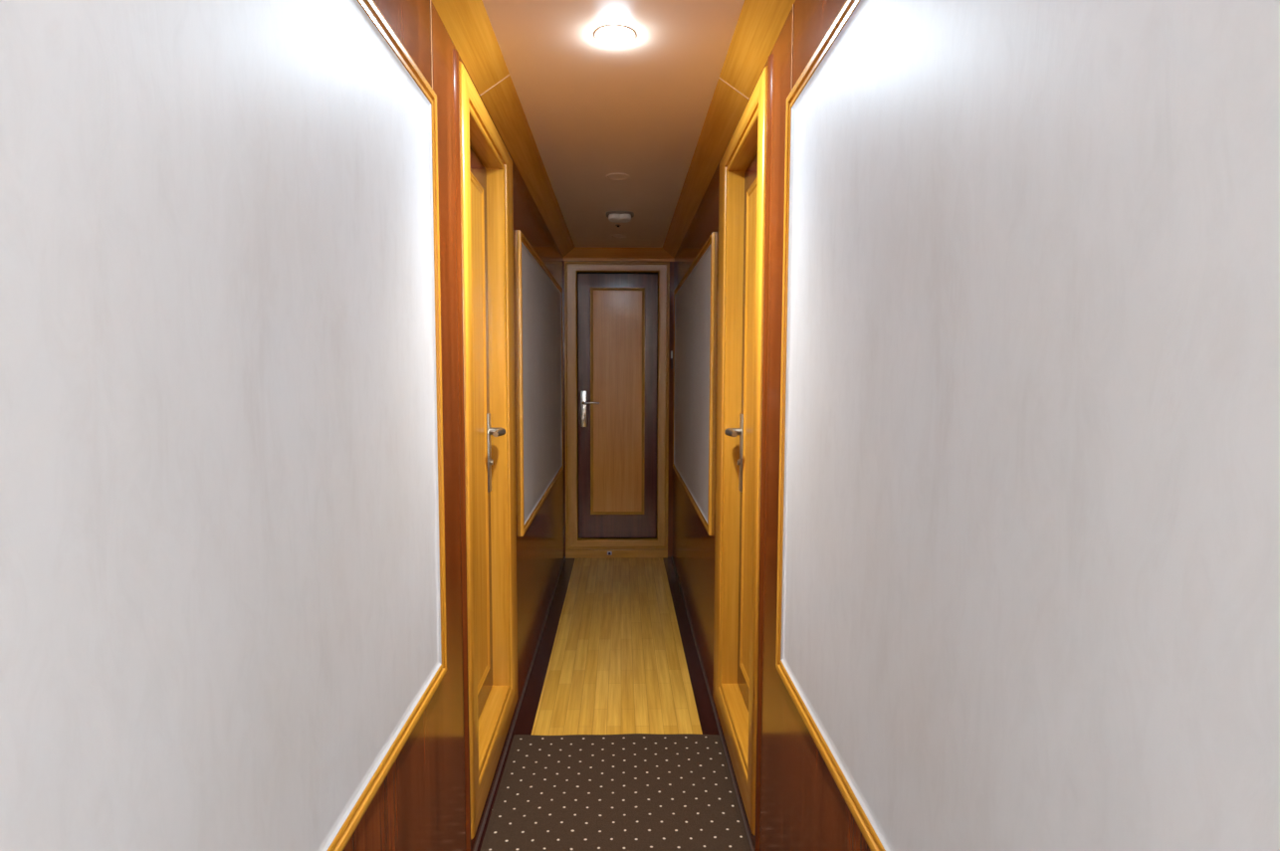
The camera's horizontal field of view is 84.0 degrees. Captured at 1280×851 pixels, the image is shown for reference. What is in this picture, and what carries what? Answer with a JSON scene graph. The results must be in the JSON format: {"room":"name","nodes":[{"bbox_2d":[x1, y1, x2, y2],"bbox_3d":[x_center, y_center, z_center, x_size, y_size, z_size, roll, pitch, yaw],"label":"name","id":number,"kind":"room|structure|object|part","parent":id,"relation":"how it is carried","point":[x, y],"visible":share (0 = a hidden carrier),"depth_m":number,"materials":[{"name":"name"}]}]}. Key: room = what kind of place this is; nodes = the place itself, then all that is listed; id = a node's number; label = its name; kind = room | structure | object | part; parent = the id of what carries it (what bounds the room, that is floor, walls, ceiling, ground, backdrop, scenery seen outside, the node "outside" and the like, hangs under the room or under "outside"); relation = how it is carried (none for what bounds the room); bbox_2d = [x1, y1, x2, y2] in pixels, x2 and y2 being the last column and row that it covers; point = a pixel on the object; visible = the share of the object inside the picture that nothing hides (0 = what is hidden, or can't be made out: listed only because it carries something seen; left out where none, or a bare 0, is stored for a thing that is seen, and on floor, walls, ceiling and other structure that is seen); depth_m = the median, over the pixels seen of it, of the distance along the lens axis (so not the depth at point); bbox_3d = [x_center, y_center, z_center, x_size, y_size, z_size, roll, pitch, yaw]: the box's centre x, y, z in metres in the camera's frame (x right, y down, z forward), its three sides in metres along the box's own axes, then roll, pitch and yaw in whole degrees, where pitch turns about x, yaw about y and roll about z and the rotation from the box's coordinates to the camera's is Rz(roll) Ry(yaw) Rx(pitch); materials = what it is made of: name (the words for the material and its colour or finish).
{"room":"ship interior","nodes":[
{"label":"ship interior","id":0,"kind":"room"},
{"bbox_2d":[343,0,564,850],"bbox_3d":[-0.509,0.082,1.979,0.121,2.128,5.859,0,4,-2],"label":"wall","id":1,"kind":"structure","parent":0,"point":[419,804],"depth_m":1.66,"materials":[{"name":"brown wood"}]},
{"bbox_2d":[0,0,446,850],"bbox_3d":[-0.399,0.020,0.321,0.012,1.244,2.426,0,4,-2],"label":"wall panel","id":2,"kind":"object","parent":1,"relation":"attached to","point":[223,624],"visible":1,"depth_m":0.68,"materials":[{"name":"white paint"}]},
{"bbox_3d":[-0.399,0.020,0.321,0.012,1.244,2.426,0,4,-2],"label":"moulding","id":3,"kind":"part","parent":2,"relation":"part of","materials":[{"name":"brown wood"}]},
{"bbox_2d":[431,0,510,95],"bbox_3d":[-0.366,-0.840,0.488,0.085,0.059,3.021,0,4,-2],"label":"cove","id":4,"kind":"object","parent":1,"relation":"attached to","point":[467,23],"visible":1,"depth_m":1.72,"materials":[{"name":"brown wood"}]},
{"bbox_2d":[453,48,518,850],"bbox_3d":[-0.488,0.103,2.172,0.096,2.058,0.836,0,4,-2],"label":"door","id":5,"kind":"structure","parent":1,"relation":"in","point":[484,164],"depth_m":2.28,"materials":[{"name":"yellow wood"}]},
{"bbox_3d":[-0.504,0.042,2.156,0.003,1.542,0.327,0,4,-2],"label":"panel","id":6,"kind":"part","parent":5,"relation":"part of","materials":[{"name":"brown wood"}]},
{"bbox_3d":[-0.502,0.042,2.156,0.008,1.590,0.375,0,4,-2],"label":"panel moulding","id":7,"kind":"part","parent":5,"relation":"part of","materials":[{"name":"brown wood"}]},
{"bbox_3d":[-0.508,0.089,2.395,0.008,0.265,0.040,0,4,-2],"label":"handle","id":8,"kind":"part","parent":5,"relation":"part of","materials":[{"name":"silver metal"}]},
{"bbox_3d":[-0.476,0.020,2.341,0.058,0.026,0.127,0,4,-2],"label":"lever","id":9,"kind":"part","parent":5,"relation":"part of","materials":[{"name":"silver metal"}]},
{"bbox_2d":[473,556,565,850],"bbox_3d":[-0.450,1.140,2.062,0.006,0.006,5.859,0,4,-2],"label":"baseboard","id":10,"kind":"structure","parent":1,"relation":"attached to","point":[516,717],"depth_m":2.54,"materials":[{"name":"brown wood"}]},
{"bbox_2d":[480,75,574,256],"bbox_3d":[-0.443,-1.066,3.408,0.084,0.058,2.838,0,4,-2],"label":"ceiling trim","id":11,"kind":"structure","parent":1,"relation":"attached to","point":[502,102],"depth_m":2.60,"materials":[{"name":"brown wood"}]},
{"bbox_2d":[517,229,563,536],"bbox_3d":[-0.487,-0.231,3.708,0.012,1.188,1.896,0,4,-2],"label":"wall panel","id":12,"kind":"object","parent":1,"relation":"attached to","point":[539,293],"visible":1,"depth_m":3.37,"materials":[{"name":"white paint"}]},
{"bbox_2d":[476,556,719,850],"bbox_3d":[-0.076,1.168,2.144,1.077,0.060,5.999,0,4,-2],"label":"floor","id":13,"kind":"structure","parent":0,"point":[617,654],"depth_m":3.20,"materials":[{"name":"light wood parquet"},{"name":"brown dotted carpet"},{"name":"dark wood"}]},
{"bbox_2d":[479,733,750,850],"bbox_3d":[-0.038,1.234,0.856,0.734,0.006,3.398,0,4,-2],"label":"carpet runner","id":14,"kind":"object","parent":13,"relation":"on","point":[626,791],"visible":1,"depth_m":2.17,"materials":[{"name":"brown carpet"}]},
{"bbox_2d":[482,0,744,247],"bbox_3d":[-0.069,-1.013,1.976,1.077,0.060,5.999,0,4,-2],"label":"ceiling","id":15,"kind":"structure","parent":0,"point":[593,109],"depth_m":2.14,"materials":[{"name":"beige paint"}]},
{"bbox_2d":[595,24,635,44],"bbox_3d":[-0.062,-0.962,1.755,0.100,0.009,0.100,0,4,-2],"label":"recessed light","id":16,"kind":"object","parent":15,"relation":"in","point":[613,34],"visible":1,"depth_m":1.74,"materials":[{"name":"white glass"}]},
{"bbox_2d":[606,173,629,180],"bbox_3d":[-0.095,-1.062,3.023,0.100,0.004,0.100,0,4,-2],"label":"recessed light","id":17,"kind":"object","parent":15,"relation":"in","point":[615,176],"visible":1,"depth_m":3.03,"materials":[{"name":"beige paint"}]},
{"bbox_2d":[606,211,634,222],"bbox_3d":[-0.107,-1.103,3.755,0.148,0.034,0.144,0,4,-2],"label":"smoke detector","id":18,"kind":"object","parent":15,"relation":"attached to","point":[613,216],"visible":1,"depth_m":3.71,"materials":[{"name":"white plastic"}]},
{"bbox_2d":[563,260,674,556],"bbox_3d":[-0.149,-0.147,4.970,0.997,2.128,0.120,0,4,-2],"label":"wall","id":19,"kind":"structure","parent":0,"point":[672,264],"depth_m":4.92,"materials":[{"name":"brown wood"}]},
{"bbox_2d":[565,549,667,558],"bbox_3d":[-0.163,0.890,4.977,0.715,0.057,0.026,0,4,-2],"label":"trim","id":20,"kind":"structure","parent":19,"relation":"attached to","point":[569,553],"depth_m":4.96,"materials":[{"name":"brown wood"}]},
{"bbox_2d":[564,261,669,549],"bbox_3d":[-0.159,-0.130,4.919,0.717,1.983,0.095,0,4,-2],"label":"door","id":21,"kind":"structure","parent":19,"relation":"in","point":[617,473],"depth_m":4.92,"materials":[{"name":"brown wood"}]},
{"bbox_3d":[-0.393,-0.121,4.924,0.046,0.252,0.008,0,4,-2],"label":"handle","id":22,"kind":"part","parent":21,"relation":"part of","materials":[{"name":"silver metal"}]},
{"bbox_3d":[-0.342,-0.161,4.892,0.124,0.021,0.056,0,4,-2],"label":"lever","id":23,"kind":"part","parent":21,"relation":"part of","materials":[{"name":"silver metal"}]},
{"bbox_3d":[-0.156,-0.165,4.925,0.378,1.574,0.012,0,4,-2],"label":"panel moulding","id":24,"kind":"part","parent":21,"relation":"part of","materials":[{"name":"brown wood"}]},
{"bbox_3d":[-0.156,-0.165,4.929,0.338,1.534,0.004,0,4,-2],"label":"panel","id":25,"kind":"part","parent":21,"relation":"part of","materials":[{"name":"brown wood"}]},
{"bbox_2d":[563,246,674,261],"bbox_3d":[-0.143,-1.160,4.801,0.757,0.082,0.062,0,4,-2],"label":"cove","id":26,"kind":"object","parent":19,"relation":"attached to","point":[577,253],"visible":0.9,"depth_m":4.81,"materials":[{"name":"brown wood"}]},
{"bbox_2d":[672,0,870,850],"bbox_3d":[0.367,0.084,2.002,0.121,2.128,5.859,0,4,-2],"label":"wall","id":27,"kind":"structure","parent":0,"point":[802,807],"depth_m":1.67,"materials":[{"name":"brown wood"}]},
{"bbox_2d":[670,351,672,369],"bbox_3d":[0.219,-0.456,4.874,0.011,0.124,0.044,0,4,-2],"label":"hook","id":28,"kind":"object","parent":27,"relation":"attached to","point":[671,351],"visible":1,"depth_m":4.88,"materials":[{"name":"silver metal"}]},
{"bbox_2d":[672,231,714,535],"bbox_3d":[0.255,-0.233,3.771,0.012,1.188,1.968,0,4,-2],"label":"wall panel","id":29,"kind":"object","parent":27,"relation":"attached to","point":[694,295],"visible":1,"depth_m":3.44,"materials":[{"name":"white paint"}]},
{"bbox_2d":[662,78,748,257],"bbox_3d":[0.229,-1.065,3.425,0.086,0.058,2.838,0,4,-2],"label":"ceiling trim","id":30,"kind":"structure","parent":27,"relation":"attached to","point":[727,106],"depth_m":2.62,"materials":[{"name":"brown wood"}]},
{"bbox_2d":[671,556,753,850],"bbox_3d":[0.301,1.141,2.082,0.006,0.006,5.859,0,4,-2],"label":"baseboard","id":31,"kind":"structure","parent":27,"relation":"attached to","point":[717,722],"depth_m":2.57,"materials":[{"name":"brown wood"}]},
{"bbox_2d":[713,53,772,850],"bbox_3d":[0.337,0.104,2.193,0.096,2.058,0.836,0,4,-2],"label":"door","id":32,"kind":"structure","parent":27,"relation":"in","point":[745,165],"depth_m":2.31,"materials":[{"name":"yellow wood"}]},
{"bbox_3d":[0.315,0.021,2.361,0.058,0.026,0.127,0,4,-2],"label":"lever","id":33,"kind":"part","parent":32,"relation":"part of","materials":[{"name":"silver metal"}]},
{"bbox_3d":[0.345,0.090,2.417,0.008,0.265,0.040,0,4,-2],"label":"handle","id":34,"kind":"part","parent":32,"relation":"part of","materials":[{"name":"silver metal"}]},
{"bbox_3d":[0.351,0.043,2.178,0.008,1.590,0.375,0,4,-2],"label":"panel moulding","id":35,"kind":"part","parent":32,"relation":"part of","materials":[{"name":"brown wood"}]},
{"bbox_3d":[0.353,0.043,2.178,0.003,1.542,0.327,0,4,-2],"label":"panel","id":36,"kind":"part","parent":32,"relation":"part of","materials":[{"name":"brown wood"}]},
{"bbox_2d":[718,0,795,99],"bbox_3d":[0.305,-0.839,0.505,0.087,0.059,3.021,0,4,-2],"label":"ceiling trim","id":37,"kind":"structure","parent":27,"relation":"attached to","point":[759,24],"depth_m":1.72,"materials":[{"name":"brown wood"}]},
{"bbox_2d":[775,0,1279,850],"bbox_3d":[0.344,0.018,0.344,0.012,1.249,2.433,0,4,-2],"label":"wall panel","id":38,"kind":"object","parent":27,"relation":"attached to","point":[1028,591],"visible":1,"depth_m":0.61,"materials":[{"name":"white paint"}]},
{"bbox_3d":[0.344,0.018,0.344,0.012,1.249,2.433,0,4,-2],"label":"moulding","id":39,"kind":"part","parent":38,"relation":"part of","materials":[{"name":"brown wood"}]}
]}

